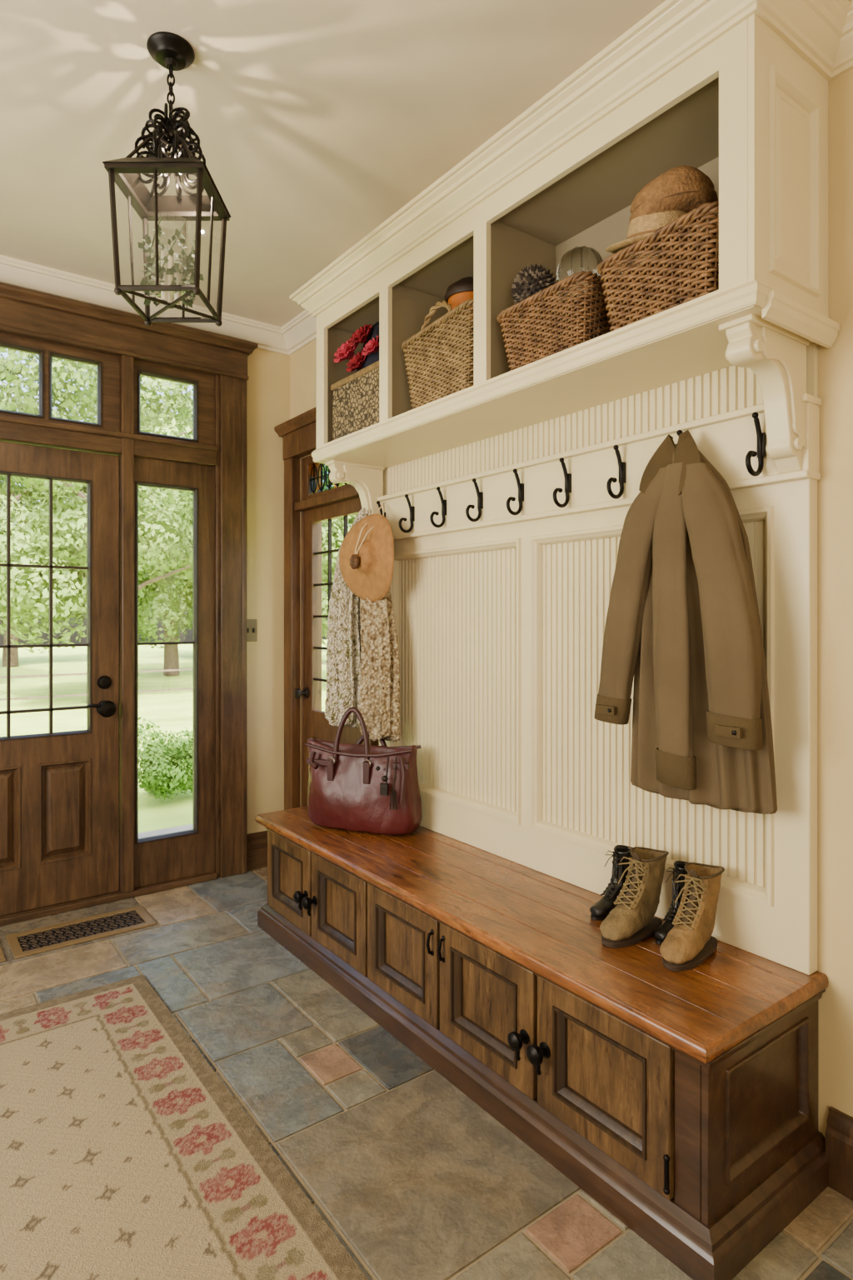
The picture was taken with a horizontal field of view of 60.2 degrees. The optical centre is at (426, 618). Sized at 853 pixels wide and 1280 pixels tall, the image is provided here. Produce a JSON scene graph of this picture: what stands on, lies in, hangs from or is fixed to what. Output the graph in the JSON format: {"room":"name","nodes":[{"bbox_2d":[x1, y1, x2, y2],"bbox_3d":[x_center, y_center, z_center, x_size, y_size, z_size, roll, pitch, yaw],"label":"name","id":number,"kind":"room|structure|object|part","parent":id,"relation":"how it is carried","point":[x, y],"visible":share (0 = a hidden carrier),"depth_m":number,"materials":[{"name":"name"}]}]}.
{"room":"mudroom","nodes":[
{"label":"mudroom","id":0,"kind":"room"},
{"bbox_2d":[246,348,289,834],"bbox_3d":[-2.219,-0.110,3.116,3.760,2.921,0.150,0,0,-37],"label":"wall","id":1,"kind":"structure","parent":0,"point":[268,372],"depth_m":4.02,"materials":[{"name":"paint"}]},
{"bbox_2d":[0,440,119,915],"bbox_3d":[-1.778,0.267,3.312,0.764,2.103,0.123,0,0,-37],"label":"door","id":2,"kind":"structure","parent":1,"relation":"in","point":[59,791],"depth_m":3.42,"materials":[{"name":"brown wood"}]},
{"bbox_3d":[-1.919,0.890,3.246,0.222,0.456,0.039,0,0,-37],"label":"panel","id":3,"kind":"part","parent":2,"relation":"part of","materials":[{"name":"brown wood"}]},
{"bbox_3d":[-1.682,0.890,3.422,0.222,0.456,0.039,0,0,-37],"label":"panel","id":4,"kind":"part","parent":2,"relation":"part of","materials":[{"name":"brown wood"}]},
{"bbox_3d":[-1.535,0.427,3.465,0.128,0.078,0.078,0,0,-37],"label":"knob","id":5,"kind":"part","parent":2,"relation":"part of","materials":[{"name":"metal"}]},
{"bbox_2d":[0,332,119,431],"bbox_3d":[-1.800,-1.080,3.341,0.770,0.380,0.051,0,0,-37],"label":"window","id":6,"kind":"structure","parent":1,"relation":"in","point":[107,366],"depth_m":3.42,"materials":[{"name":"brown wood"}]},
{"bbox_2d":[0,282,258,925],"bbox_3d":[-1.826,-0.052,3.362,2.135,2.805,0.265,0,0,-37],"label":"trim","id":7,"kind":"structure","parent":1,"relation":"attached to","point":[24,312],"depth_m":3.48,"materials":[{"name":"brown wood"}]},
{"bbox_2d":[134,456,214,888],"bbox_3d":[-1.280,0.265,3.727,0.415,2.110,0.051,0,0,-37],"label":"window","id":8,"kind":"structure","parent":1,"relation":"in","point":[173,856],"depth_m":3.78,"materials":[{"name":"brown wood"}]},
{"bbox_2d":[134,360,214,445],"bbox_3d":[-1.280,-1.080,3.727,0.415,0.380,0.051,0,0,-37],"label":"window","id":9,"kind":"structure","parent":1,"relation":"in","point":[203,385],"depth_m":3.77,"materials":[{"name":"brown wood"}]},
{"bbox_2d":[119,355,246,893],"bbox_3d":[-1.824,0.040,3.377,2.025,2.620,0.205,0,0,-37],"label":"trim","id":10,"kind":"structure","parent":1,"relation":"attached to","point":[230,392],"depth_m":3.83,"materials":[{"name":"brown wood"}]},
{"bbox_2d":[246,619,257,641],"bbox_3d":[-0.948,0.065,3.958,0.080,0.120,0.018,0,0,-37],"label":"light switch","id":11,"kind":"object","parent":1,"relation":"attached to","point":[252,624],"visible":0.79,"depth_m":3.96,"materials":[{"name":"brown metal"}]},
{"bbox_2d":[246,830,267,870],"bbox_3d":[-0.871,1.255,4.010,0.290,0.190,0.025,0,0,-37],"label":"baseboard","id":12,"kind":"structure","parent":1,"relation":"attached to","point":[257,842],"depth_m":3.97,"materials":[{"name":"brown wood"}]},
{"bbox_2d":[0,0,665,326],"bbox_3d":[-0.601,-1.620,0.924,3.740,0.100,5.600,0,0,-37],"label":"ceiling","id":13,"kind":"structure","parent":0,"point":[316,122],"depth_m":2.25,"materials":[{"name":"paint"}]},
{"bbox_2d":[102,31,231,326],"bbox_3d":[-0.705,-1.209,2.030,0.264,0.722,0.264,0,0,0],"label":"pendant lantern","id":14,"kind":"object","parent":13,"relation":"hanging from","point":[171,51],"visible":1,"depth_m":2.01,"materials":[{"name":"metal"}]},
{"bbox_2d":[160,250,168,301],"bbox_3d":[-0.717,-0.938,2.014,0.018,0.135,0.018,0,0,0],"label":"candle","id":15,"kind":"object","parent":14,"relation":"on","point":[164,295],"depth_m":2.01,"materials":[{"name":"wax"}]},
{"bbox_2d":[165,255,171,305],"bbox_3d":[-0.717,-0.938,2.046,0.018,0.135,0.018,0,0,0],"label":"candle","id":16,"kind":"object","parent":14,"relation":"on","point":[169,257],"depth_m":2.04,"materials":[{"name":"wax"}]},
{"bbox_3d":[-0.706,-1.293,2.031,0.184,0.205,0.179,0,0,27],"label":"scroll crown","id":17,"kind":"part","parent":14,"relation":"part of","materials":[{"name":"metal"}]},
{"bbox_2d":[137,216,204,309],"bbox_3d":[-0.707,-0.972,2.030,0.165,0.208,0.164,0,0,0],"label":"greenery","id":18,"kind":"object","parent":14,"relation":"on","point":[166,270],"depth_m":2.01,"materials":[{"name":"green plant"}]},
{"bbox_3d":[-0.705,-1.460,2.030,0.018,0.138,0.018,0,0,-45],"label":"chain","id":19,"kind":"part","parent":14,"relation":"part of","materials":[{"name":"metal"}]},
{"bbox_2d":[174,252,180,304],"bbox_3d":[-0.687,-0.938,2.030,0.018,0.135,0.018,0,0,0],"label":"candle","id":20,"kind":"object","parent":14,"relation":"on","point":[177,275],"depth_m":2.02,"materials":[{"name":"wax"}]},
{"bbox_2d":[0,866,852,1279],"bbox_3d":[-0.601,1.400,0.924,3.740,0.100,5.600,0,0,-37],"label":"floor","id":21,"kind":"structure","parent":0,"point":[415,1179],"depth_m":1.99,"materials":[{"name":"stone"}]},
{"bbox_2d":[0,945,5,962],"bbox_3d":[-1.950,1.345,2.830,0.550,0.008,0.250,0,0,-37],"label":"floor vent","id":22,"kind":"object","parent":21,"relation":"in","point":[2,958],"visible":1,"depth_m":2.92,"materials":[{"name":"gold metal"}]},
{"bbox_2d":[5,905,156,959],"bbox_3d":[-1.485,1.345,3.177,0.550,0.008,0.250,0,0,-37],"label":"floor vent","id":23,"kind":"object","parent":21,"relation":"in","point":[36,941],"visible":1,"depth_m":3.16,"materials":[{"name":"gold metal"}]},
{"bbox_2d":[16,910,144,951],"bbox_3d":[-1.484,1.344,3.176,0.485,0.004,0.176,0,0,-37],"label":"grille","id":24,"kind":"object","parent":23,"relation":"attached to","point":[49,937],"depth_m":3.17,"materials":[{"name":"brown metal"}]},
{"bbox_2d":[0,975,368,1279],"bbox_3d":[-0.948,1.346,1.422,1.417,0.009,2.314,0,0,-37],"label":"area rug","id":25,"kind":"object","parent":21,"relation":"on","point":[125,1155],"visible":1,"depth_m":1.80,"materials":[{"name":"fabric"}]},
{"bbox_2d":[255,805,829,1279],"bbox_3d":[0.103,1.105,2.492,0.535,0.490,2.210,0,0,-37],"label":"storage bench","id":26,"kind":"object","parent":21,"relation":"on","point":[684,1104],"visible":0.97,"depth_m":1.82,"materials":[{"name":"brown wood"}]},
{"bbox_3d":[-0.570,1.081,3.054,0.029,0.223,0.280,0,0,-37],"label":"panel moulding","id":27,"kind":"part","parent":26,"relation":"part of","materials":[{"name":"brown wood"}]},
{"bbox_3d":[-0.566,1.081,3.056,0.028,0.331,0.396,0,0,-37],"label":"cabinet door","id":28,"kind":"part","parent":26,"relation":"part of","materials":[{"name":"brown wood"}]},
{"bbox_3d":[-0.556,1.081,3.064,0.005,0.219,0.276,0,0,-37],"label":"door panel","id":29,"kind":"part","parent":26,"relation":"part of","materials":[{"name":"brown wood"}]},
{"bbox_3d":[-0.497,1.110,2.899,0.052,0.076,0.045,0,0,-37],"label":"knob","id":30,"kind":"part","parent":26,"relation":"part of","materials":[{"name":"metal"}]},
{"bbox_3d":[-0.454,1.110,2.838,0.055,0.077,0.048,0,0,-37],"label":"knob","id":31,"kind":"part","parent":26,"relation":"part of","materials":[{"name":"metal"}]},
{"bbox_3d":[-0.325,1.081,2.725,0.029,0.223,0.280,0,0,-37],"label":"panel moulding","id":32,"kind":"part","parent":26,"relation":"part of","materials":[{"name":"brown wood"}]},
{"bbox_3d":[-0.322,1.081,2.727,0.028,0.331,0.396,0,0,-37],"label":"cabinet door","id":33,"kind":"part","parent":26,"relation":"part of","materials":[{"name":"brown wood"}]},
{"bbox_3d":[-0.311,1.081,2.735,0.005,0.219,0.276,0,0,-37],"label":"door panel","id":34,"kind":"part","parent":26,"relation":"part of","materials":[{"name":"brown wood"}]},
{"bbox_2d":[305,707,421,834],"bbox_3d":[-0.265,0.610,3.001,0.500,0.495,0.246,0,0,21],"label":"handbag","id":35,"kind":"object","parent":26,"relation":"on","point":[357,787],"visible":1,"depth_m":2.92,"materials":[{"name":"red leather"}]},
{"bbox_3d":[-0.300,0.472,2.966,0.164,0.226,0.041,0,0,21],"label":"handle","id":36,"kind":"part","parent":35,"relation":"part of","materials":[{"name":"red leather"}]},
{"bbox_3d":[-0.232,0.530,3.087,0.164,0.113,0.050,0,0,21],"label":"handle","id":37,"kind":"part","parent":35,"relation":"part of","materials":[{"name":"red leather"}]},
{"bbox_3d":[-0.080,1.081,2.396,0.029,0.223,0.280,0,0,-37],"label":"panel moulding","id":38,"kind":"part","parent":26,"relation":"part of","materials":[{"name":"brown wood"}]},
{"bbox_3d":[-0.077,1.081,2.398,0.028,0.331,0.396,0,0,-37],"label":"cabinet door","id":39,"kind":"part","parent":26,"relation":"part of","materials":[{"name":"brown wood"}]},
{"bbox_3d":[-0.067,1.081,2.406,0.005,0.219,0.276,0,0,-37],"label":"door panel","id":40,"kind":"part","parent":26,"relation":"part of","materials":[{"name":"brown wood"}]},
{"bbox_3d":[0.013,0.990,2.243,0.033,0.081,0.016,0,0,-37],"label":"handle","id":41,"kind":"part","parent":26,"relation":"part of","materials":[{"name":"metal"}]},
{"bbox_3d":[0.046,0.990,2.198,0.033,0.081,0.016,0,0,-37],"label":"handle","id":42,"kind":"part","parent":26,"relation":"part of","materials":[{"name":"metal"}]},
{"bbox_3d":[0.164,1.081,2.067,0.029,0.223,0.280,0,0,-37],"label":"panel moulding","id":43,"kind":"part","parent":26,"relation":"part of","materials":[{"name":"brown wood"}]},
{"bbox_3d":[0.168,1.081,2.069,0.028,0.331,0.396,0,0,-37],"label":"cabinet door","id":44,"kind":"part","parent":26,"relation":"part of","materials":[{"name":"brown wood"}]},
{"bbox_3d":[0.178,1.081,2.077,0.005,0.219,0.276,0,0,-37],"label":"door panel","id":45,"kind":"part","parent":26,"relation":"part of","materials":[{"name":"brown wood"}]},
{"bbox_3d":[0.238,1.110,1.912,0.052,0.076,0.045,0,0,-37],"label":"knob","id":46,"kind":"part","parent":26,"relation":"part of","materials":[{"name":"metal"}]},
{"bbox_3d":[0.281,1.110,1.852,0.055,0.077,0.048,0,0,-37],"label":"knob","id":47,"kind":"part","parent":26,"relation":"part of","materials":[{"name":"metal"}]},
{"bbox_2d":[377,342,821,974],"bbox_3d":[0.358,0.092,2.532,0.078,1.535,1.915,0,0,-37],"label":"beadboard panel","id":48,"kind":"object","parent":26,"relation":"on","point":[500,617],"visible":0.65,"depth_m":2.39,"materials":[{"name":"beige paint"}]},
{"bbox_2d":[376,500,385,517],"bbox_3d":[-0.212,-0.432,3.205,0.074,0.159,0.018,0,0,-37],"label":"coat hook","id":49,"kind":"object","parent":48,"relation":"attached to","point":[377,502],"visible":0.31,"depth_m":3.21,"materials":[{"name":"metal"}]},
{"bbox_2d":[325,507,400,741],"bbox_3d":[-0.284,0.013,3.210,0.139,1.006,0.509,0,0,-43],"label":"scarf","id":50,"kind":"object","parent":49,"relation":"hanging from","point":[362,659],"visible":0.64,"depth_m":3.14,"materials":[{"name":"fabric"}]},
{"bbox_2d":[339,504,394,601],"bbox_3d":[-0.257,-0.283,3.080,0.188,0.428,0.324,0,0,-13],"label":"sun hat","id":51,"kind":"object","parent":49,"relation":"hanging from","point":[367,551],"visible":1,"depth_m":3.06,"materials":[{"name":"wicker"}]},
{"bbox_3d":[-0.218,-0.371,3.105,0.069,0.253,0.180,0,0,38],"label":"cord","id":52,"kind":"part","parent":51,"relation":"part of","materials":[{"name":"beige fabric"}]},
{"bbox_2d":[398,494,414,532],"bbox_3d":[-0.084,-0.432,3.033,0.074,0.159,0.018,0,0,-37],"label":"coat hook","id":53,"kind":"object","parent":48,"relation":"attached to","point":[412,509],"visible":1,"depth_m":3.04,"materials":[{"name":"metal"}]},
{"bbox_2d":[430,486,446,527],"bbox_3d":[0.045,-0.432,2.860,0.074,0.159,0.018,0,0,-37],"label":"coat hook","id":54,"kind":"object","parent":48,"relation":"attached to","point":[443,502],"visible":1,"depth_m":2.87,"materials":[{"name":"metal"}]},
{"bbox_2d":[465,478,483,521],"bbox_3d":[0.173,-0.432,2.688,0.074,0.159,0.018,0,0,-37],"label":"coat hook","id":55,"kind":"object","parent":48,"relation":"attached to","point":[480,495],"visible":1,"depth_m":2.69,"materials":[{"name":"metal"}]},
{"bbox_2d":[506,468,524,514],"bbox_3d":[0.301,-0.432,2.515,0.074,0.159,0.018,0,0,-37],"label":"coat hook","id":56,"kind":"object","parent":48,"relation":"attached to","point":[521,486],"visible":1,"depth_m":2.52,"materials":[{"name":"metal"}]},
{"bbox_2d":[552,457,571,507],"bbox_3d":[0.430,-0.432,2.343,0.074,0.159,0.018,0,0,-37],"label":"coat hook","id":57,"kind":"object","parent":48,"relation":"attached to","point":[567,476],"visible":1,"depth_m":2.35,"materials":[{"name":"metal"}]},
{"bbox_3d":[0.362,0.220,2.537,0.038,1.002,1.724,0,0,-37],"label":"panel moulding","id":58,"kind":"part","parent":48,"relation":"part of","materials":[{"name":"beige paint"}]},
{"bbox_3d":[0.358,-0.435,2.532,0.078,0.198,1.915,0,0,-37],"label":"hook rail","id":59,"kind":"part","parent":48,"relation":"part of","materials":[{"name":"beige paint"}]},
{"bbox_2d":[606,445,626,499],"bbox_3d":[0.558,-0.432,2.170,0.074,0.159,0.018,0,0,-37],"label":"coat hook","id":60,"kind":"object","parent":48,"relation":"attached to","point":[622,465],"visible":1,"depth_m":2.18,"materials":[{"name":"metal"}]},
{"bbox_2d":[676,430,682,436],"bbox_3d":[0.686,-0.432,1.998,0.074,0.159,0.018,0,0,-37],"label":"coat hook","id":61,"kind":"object","parent":48,"relation":"attached to","point":[679,432],"visible":0.14,"depth_m":1.99,"materials":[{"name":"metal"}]},
{"bbox_2d":[594,430,777,814],"bbox_3d":[0.666,-0.012,1.940,0.166,0.980,0.511,0,0,-32],"label":"coat","id":62,"kind":"object","parent":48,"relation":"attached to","point":[683,620],"visible":1,"depth_m":1.87,"materials":[{"name":"fabric"}]},
{"bbox_2d":[745,411,766,476],"bbox_3d":[0.815,-0.432,1.825,0.074,0.159,0.018,0,0,-37],"label":"coat hook","id":63,"kind":"object","parent":48,"relation":"attached to","point":[761,452],"visible":1,"depth_m":1.83,"materials":[{"name":"metal"}]},
{"bbox_3d":[0.409,1.081,1.738,0.029,0.223,0.280,0,0,-37],"label":"panel moulding","id":64,"kind":"part","parent":26,"relation":"part of","materials":[{"name":"brown wood"}]},
{"bbox_3d":[0.423,1.081,1.748,0.005,0.219,0.276,0,0,-37],"label":"door panel","id":65,"kind":"part","parent":26,"relation":"part of","materials":[{"name":"brown wood"}]},
{"bbox_3d":[0.413,1.081,1.740,0.028,0.331,0.396,0,0,-37],"label":"cabinet door","id":66,"kind":"part","parent":26,"relation":"part of","materials":[{"name":"brown wood"}]},
{"bbox_2d":[590,845,634,920],"bbox_3d":[0.546,0.763,2.132,0.162,0.192,0.063,0,0,-28],"label":"boot","id":67,"kind":"object","parent":26,"relation":"on","point":[601,909],"visible":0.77,"depth_m":2.12,"materials":[{"name":"black leather"}]},
{"bbox_2d":[600,846,669,947],"bbox_3d":[0.567,0.748,2.004,0.250,0.221,0.098,0,0,-38],"label":"boot","id":68,"kind":"object","parent":26,"relation":"on","point":[632,920],"visible":1,"depth_m":1.99,"materials":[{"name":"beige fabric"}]},
{"bbox_2d":[654,860,689,944],"bbox_3d":[0.669,0.761,1.979,0.142,0.196,0.056,0,0,-31],"label":"boot","id":69,"kind":"object","parent":26,"relation":"on","point":[661,933],"visible":0.57,"depth_m":1.97,"materials":[{"name":"black leather"}]},
{"bbox_2d":[660,862,724,971],"bbox_3d":[0.680,0.750,1.881,0.246,0.217,0.096,0,0,-44],"label":"boot","id":70,"kind":"object","parent":26,"relation":"on","point":[690,942],"visible":1,"depth_m":1.86,"materials":[{"name":"beige leather"}]},
{"bbox_2d":[290,0,852,1138],"bbox_3d":[0.883,-0.110,1.997,0.120,2.921,5.350,0,0,-37],"label":"wall","id":71,"kind":"structure","parent":0,"point":[835,487],"depth_m":1.76,"materials":[{"name":"paint"}]},
{"bbox_2d":[0,255,316,355],"bbox_3d":[-0.586,-1.518,0.904,3.540,0.105,5.350,0,0,-37],"label":"trim","id":72,"kind":"structure","parent":71,"relation":"attached to","point":[287,339],"depth_m":3.58,"materials":[{"name":"white paint"}]},
{"bbox_2d":[274,406,379,809],"bbox_3d":[-0.463,0.147,3.725,0.215,2.405,1.000,0,0,-37],"label":"trim","id":73,"kind":"structure","parent":71,"relation":"attached to","point":[298,434],"depth_m":3.99,"materials":[{"name":"brown wood"}]},
{"bbox_2d":[294,497,362,806],"bbox_3d":[-0.478,0.380,3.708,0.110,1.920,0.676,0,0,-37],"label":"door","id":74,"kind":"structure","parent":71,"relation":"in","point":[316,726],"depth_m":3.92,"materials":[{"name":"brown wood"}]},
{"bbox_3d":[-0.670,0.400,3.933,0.070,0.060,0.060,0,0,-37],"label":"knob","id":75,"kind":"part","parent":74,"relation":"part of","materials":[{"name":"brown metal"}]},
{"bbox_2d":[303,455,353,499],"bbox_3d":[-0.450,-0.748,3.729,0.040,0.245,0.680,0,0,-37],"label":"window","id":76,"kind":"structure","parent":71,"relation":"in","point":[311,469],"depth_m":3.92,"materials":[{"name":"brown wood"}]},
{"bbox_3d":[-0.449,-0.743,3.729,0.004,0.165,0.580,0,0,-37],"label":"pane","id":77,"kind":"part","parent":76,"relation":"part of","materials":[{"name":"clear glass"}]},
{"bbox_2d":[311,13,839,514],"bbox_3d":[0.246,-0.850,2.457,0.348,0.999,2.010,0,0,-37],"label":"upper cabinet","id":78,"kind":"object","parent":71,"relation":"attached to","point":[746,111],"visible":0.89,"depth_m":1.94,"materials":[{"name":"beige paint"}]},
{"bbox_2d":[330,360,379,440],"bbox_3d":[-0.189,-0.859,3.019,0.252,0.246,0.382,0,0,-37],"label":"storage box","id":79,"kind":"object","parent":78,"relation":"in","point":[355,397],"visible":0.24,"depth_m":2.94,"materials":[{"name":"wicker"}]},
{"bbox_2d":[333,340,359,363],"bbox_3d":[-0.336,-1.123,3.078,0.092,0.119,0.143,0,0,-37],"label":"fabric flower","id":80,"kind":"object","parent":79,"relation":"on","point":[345,351],"visible":0.93,"depth_m":3.06,"materials":[{"name":"fabric"}]},
{"bbox_2d":[345,350,367,371],"bbox_3d":[-0.284,-1.057,3.017,0.080,0.103,0.123,0,0,-37],"label":"fabric flower","id":81,"kind":"object","parent":79,"relation":"on","point":[357,362],"visible":0.96,"depth_m":3.00,"materials":[{"name":"fabric"}]},
{"bbox_2d":[349,324,372,346],"bbox_3d":[-0.270,-1.152,2.990,0.080,0.103,0.123,0,0,-37],"label":"fabric flower","id":82,"kind":"object","parent":79,"relation":"on","point":[360,336],"visible":1,"depth_m":2.97,"materials":[{"name":"fabric"}]},
{"bbox_2d":[356,320,379,371],"bbox_3d":[-0.164,-1.049,3.005,0.164,0.344,0.374,0,0,-37],"label":"folded shawl","id":83,"kind":"object","parent":79,"relation":"in","point":[372,357],"visible":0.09,"depth_m":2.97,"materials":[{"name":"blue fabric"}]},
{"bbox_2d":[362,335,379,355],"bbox_3d":[-0.214,-1.086,2.925,0.071,0.092,0.109,0,0,-37],"label":"fabric flower","id":84,"kind":"object","parent":79,"relation":"on","point":[372,346],"visible":0.95,"depth_m":2.91,"materials":[{"name":"fabric"}]},
{"bbox_2d":[401,298,474,409],"bbox_3d":[0.122,-0.914,2.609,0.260,0.357,0.430,0,0,-37],"label":"wicker basket","id":85,"kind":"object","parent":78,"relation":"in","point":[443,368],"visible":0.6,"depth_m":2.52,"materials":[{"name":"beige wicker"}]},
{"bbox_3d":[0.038,-1.040,2.546,0.024,0.105,0.182,0,0,-37],"label":"handle","id":86,"kind":"part","parent":85,"relation":"part of","materials":[{"name":"beige wicker"}]},
{"bbox_2d":[445,276,474,330],"bbox_3d":[0.158,-1.093,2.635,0.188,0.225,0.188,0,0,-37],"label":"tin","id":87,"kind":"object","parent":85,"relation":"in","point":[462,290],"visible":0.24,"depth_m":2.56,"materials":[{"name":"orange paint"}]},
{"bbox_3d":[0.158,-1.170,2.635,0.188,0.070,0.188,0,0,-37],"label":"lid","id":88,"kind":"part","parent":87,"relation":"part of","materials":[{"name":"metal"}]},
{"bbox_2d":[497,270,615,370],"bbox_3d":[0.419,-0.841,2.200,0.280,0.211,0.360,0,0,-40],"label":"wicker basket","id":89,"kind":"object","parent":78,"relation":"in","point":[575,321],"visible":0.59,"depth_m":2.08,"materials":[{"name":"brown wicker"}]},
{"bbox_2d":[510,264,556,312],"bbox_3d":[0.329,-1.000,2.239,0.144,0.144,0.143,0,0,-37],"label":"ball","id":90,"kind":"object","parent":89,"relation":"in","point":[531,281],"visible":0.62,"depth_m":2.19,"materials":[{"name":"grey plant"}]},
{"bbox_2d":[556,245,603,296],"bbox_3d":[0.454,-1.015,2.164,0.142,0.144,0.142,0,0,-37],"label":"glass ball","id":91,"kind":"object","parent":89,"relation":"in","point":[578,259],"visible":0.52,"depth_m":2.11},
{"bbox_2d":[289,0,852,317],"bbox_3d":[0.920,-1.343,1.494,0.420,0.095,4.499,0,0,-37],"label":"trim","id":92,"kind":"structure","parent":78,"relation":"attached to","point":[821,32],"depth_m":1.89,"materials":[{"name":"beige paint"}]},
{"bbox_2d":[596,200,719,331],"bbox_3d":[0.654,-0.842,1.877,0.280,0.213,0.374,0,0,-35],"label":"wicker basket","id":93,"kind":"object","parent":78,"relation":"in","point":[688,271],"visible":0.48,"depth_m":1.78,"materials":[{"name":"brown wicker"}]},
{"bbox_2d":[605,210,704,254],"bbox_3d":[0.598,-0.995,1.900,0.259,0.126,0.257,0,0,-31],"label":"straw hat","id":94,"kind":"object","parent":93,"relation":"in","point":[641,227],"visible":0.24,"depth_m":1.83,"materials":[{"name":"beige wicker"}]},
{"bbox_2d":[629,165,718,228],"bbox_3d":[0.631,-1.062,1.885,0.214,0.133,0.216,0,0,-14],"label":"straw hat","id":95,"kind":"object","parent":94,"relation":"on","point":[685,188],"visible":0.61,"depth_m":1.80,"materials":[{"name":"brown wicker"}]},
{"bbox_3d":[0.835,-0.996,1.678,0.334,0.628,0.024,0,0,-37],"label":"panel","id":96,"kind":"part","parent":78,"relation":"part of","materials":[{"name":"beige paint"}]},
{"bbox_2d":[825,1106,852,1200],"bbox_3d":[1.691,1.262,0.784,0.030,0.175,2.440,0,0,-37],"label":"baseboard","id":97,"kind":"structure","parent":71,"relation":"attached to","point":[839,1131],"depth_m":1.73,"materials":[{"name":"brown wood"}]},
{"label":"outside","id":98,"kind":"structure","parent":0,"visible":0},
{"bbox_2d":[0,639,327,833],"bbox_3d":[-9.037,1.560,16.335,55.000,0.180,53.000,0,0,-37],"label":"lawn","id":99,"kind":"structure","parent":98,"point":[172,710],"depth_m":13.31,"materials":[{"name":"green plant"}]},
{"bbox_2d":[0,475,17,506],"bbox_3d":[-11.376,-2.324,15.366,4.814,7.547,5.181,0,0,-35],"label":"tree","id":100,"kind":"object","parent":99,"relation":"on","point":[2,487],"visible":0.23,"depth_m":15.25,"materials":[{"name":"green plant"}]},
{"bbox_2d":[0,383,96,666],"bbox_3d":[-12.667,-2.904,22.593,5.979,8.708,5.555,0,0,-39],"label":"tree","id":101,"kind":"object","parent":99,"relation":"on","point":[14,651],"visible":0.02,"depth_m":22.34,"materials":[{"name":"green plant"}]},
{"bbox_2d":[0,347,192,703],"bbox_3d":[-5.661,-1.888,12.794,4.584,6.676,4.259,0,0,-39],"label":"tree","id":102,"kind":"object","parent":99,"relation":"on","point":[27,547],"visible":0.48,"depth_m":12.10,"materials":[{"name":"green plant"}]},
{"bbox_2d":[73,381,192,675],"bbox_3d":[-6.505,-2.324,18.632,5.181,7.547,4.814,0,0,-42],"label":"tree","id":103,"kind":"object","parent":99,"relation":"on","point":[171,653],"visible":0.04,"depth_m":18.13,"materials":[{"name":"green plant"}]},
{"bbox_2d":[0,663,326,700],"bbox_3d":[-3.211,1.060,10.430,11.300,0.820,0.050,0,0,-37],"label":"fence","id":104,"kind":"object","parent":99,"relation":"on","point":[187,669],"visible":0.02,"depth_m":9.43,"materials":[{"name":"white wood"}]},
{"bbox_3d":[-3.211,0.989,10.430,11.300,0.022,0.030,0,0,-37],"label":"rail","id":105,"kind":"part","parent":104,"relation":"part of","materials":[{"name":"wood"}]},
{"bbox_3d":[-3.211,0.719,10.430,11.300,0.022,0.030,0,0,-37],"label":"rail","id":106,"kind":"part","parent":104,"relation":"part of","materials":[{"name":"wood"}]},
{"bbox_2d":[138,716,192,801],"bbox_3d":[-2.090,1.131,6.049,0.858,0.677,0.844,0,0,-37],"label":"shrub","id":107,"kind":"object","parent":99,"relation":"on","point":[162,763],"visible":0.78,"depth_m":5.81,"materials":[{"name":"green plant"}]},
{"bbox_2d":[150,490,192,625],"bbox_3d":[-7.262,-2.904,26.528,5.555,8.708,5.979,0,0,-41],"label":"tree","id":108,"kind":"object","parent":99,"relation":"on","point":[187,619],"visible":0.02,"depth_m":26.72,"materials":[{"name":"green plant"}]},
{"bbox_2d":[321,465,349,629],"bbox_3d":[-1.359,-2.324,22.515,4.814,7.547,5.181,0,0,-33],"label":"tree","id":109,"kind":"object","parent":99,"relation":"on","point":[334,522],"visible":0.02,"depth_m":22.55,"materials":[{"name":"green plant"}]},
{"bbox_2d":[321,463,357,645],"bbox_3d":[-1.156,-1.888,15.792,4.584,6.676,4.259,0,0,-37],"label":"tree","id":110,"kind":"object","parent":99,"relation":"on","point":[337,527],"visible":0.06,"depth_m":14.23,"materials":[{"name":"green plant"}]},
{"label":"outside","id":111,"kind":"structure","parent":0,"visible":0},
{"bbox_2d":[138,824,192,838],"bbox_3d":[-2.228,1.515,3.833,3.400,0.270,0.990,0,0,-37],"label":"porch slab","id":112,"kind":"object","parent":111,"point":[180,828],"depth_m":4.77,"materials":[{"name":"concrete"}]}
]}

